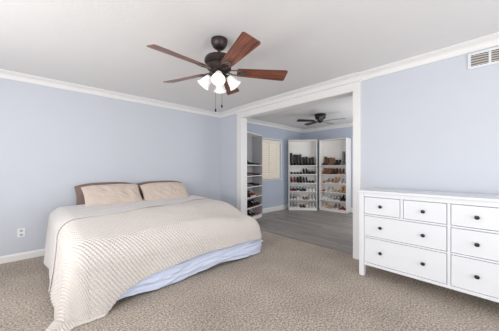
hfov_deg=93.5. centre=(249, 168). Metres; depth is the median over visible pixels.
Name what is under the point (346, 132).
wall
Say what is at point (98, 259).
knit blanket
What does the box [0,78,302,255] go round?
wall
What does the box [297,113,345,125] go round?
ceiling fan
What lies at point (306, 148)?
shelving unit
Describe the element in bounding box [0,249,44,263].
baseboard
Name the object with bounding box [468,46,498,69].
air vent
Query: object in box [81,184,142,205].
pillow
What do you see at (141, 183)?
pillow
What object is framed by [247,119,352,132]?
trim
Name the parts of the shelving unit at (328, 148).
panel, panel, panel, panel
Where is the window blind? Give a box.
[262,139,280,178]
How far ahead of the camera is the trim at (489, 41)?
2.52 m
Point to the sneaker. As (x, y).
(248, 201)
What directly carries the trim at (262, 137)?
attached to the wall at (53, 141)
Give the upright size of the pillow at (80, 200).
0.411 m
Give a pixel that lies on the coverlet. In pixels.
(60, 216)
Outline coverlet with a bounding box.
[43,195,209,291]
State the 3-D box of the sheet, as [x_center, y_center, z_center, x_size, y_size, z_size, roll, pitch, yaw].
[-1.007,1.012,3.122,2.132,0.374,1.401,0,0,-43]
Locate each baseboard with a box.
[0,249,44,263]
[262,203,352,212]
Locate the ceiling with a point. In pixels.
(101, 44)
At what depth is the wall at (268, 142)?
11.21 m
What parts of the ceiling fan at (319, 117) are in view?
blade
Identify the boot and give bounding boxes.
[340,151,344,164]
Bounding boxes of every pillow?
[74,182,131,204]
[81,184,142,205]
[137,181,181,198]
[140,182,188,199]
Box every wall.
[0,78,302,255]
[221,46,498,207]
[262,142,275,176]
[303,126,352,207]
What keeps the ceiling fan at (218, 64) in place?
hanging from the ceiling
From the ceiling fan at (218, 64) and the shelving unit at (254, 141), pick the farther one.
the shelving unit at (254, 141)
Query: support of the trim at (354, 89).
attached to the wall at (434, 126)
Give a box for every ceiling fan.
[147,32,287,111]
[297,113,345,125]
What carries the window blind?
attached to the wall at (53, 141)
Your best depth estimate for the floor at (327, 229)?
4.88 m
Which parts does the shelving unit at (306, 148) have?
panel, panel, shelf, panel, panel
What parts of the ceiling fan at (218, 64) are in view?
blade, blade, lamp shade, lamp shade, light bulb, lamp shade, blade, lamp shade, blade, blade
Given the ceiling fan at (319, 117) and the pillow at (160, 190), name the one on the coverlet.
the pillow at (160, 190)
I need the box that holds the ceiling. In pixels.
[0,0,498,128]
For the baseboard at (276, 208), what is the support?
attached to the wall at (53, 141)
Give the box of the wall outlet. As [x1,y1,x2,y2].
[17,228,24,237]
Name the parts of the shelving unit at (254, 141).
panel, panel, panel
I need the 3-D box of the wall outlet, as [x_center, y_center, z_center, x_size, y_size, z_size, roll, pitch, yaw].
[-3.009,0.853,3.097,0.076,0.116,0.012,0,0,-43]
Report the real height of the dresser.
0.960 m
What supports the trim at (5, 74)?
attached to the wall at (53, 141)
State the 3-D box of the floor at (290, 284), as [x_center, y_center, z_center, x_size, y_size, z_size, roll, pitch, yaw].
[-0.185,1.258,1.424,4.888,0.100,6.324,0,0,-43]
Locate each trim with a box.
[0,69,220,117]
[220,32,498,117]
[233,72,360,112]
[237,81,360,259]
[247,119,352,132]
[262,137,282,180]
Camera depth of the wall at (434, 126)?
2.57 m
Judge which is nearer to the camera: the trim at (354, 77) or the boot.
the trim at (354, 77)
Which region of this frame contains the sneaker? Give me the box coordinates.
[247,200,255,205]
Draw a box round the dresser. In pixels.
[357,188,498,302]
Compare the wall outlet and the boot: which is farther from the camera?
the boot
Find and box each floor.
[0,230,498,330]
[255,208,352,254]
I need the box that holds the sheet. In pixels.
[117,239,262,300]
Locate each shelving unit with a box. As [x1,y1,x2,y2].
[247,131,261,218]
[288,140,316,210]
[319,138,350,213]
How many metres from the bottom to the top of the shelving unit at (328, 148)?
2.020 m
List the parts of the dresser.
leg, drawer, drawer rail, drawer rail, drawer, drawer, drawer, rail, rail, post, drawer rail, drawer rail, drawer, drawer, drawer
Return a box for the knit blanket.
[46,198,261,330]

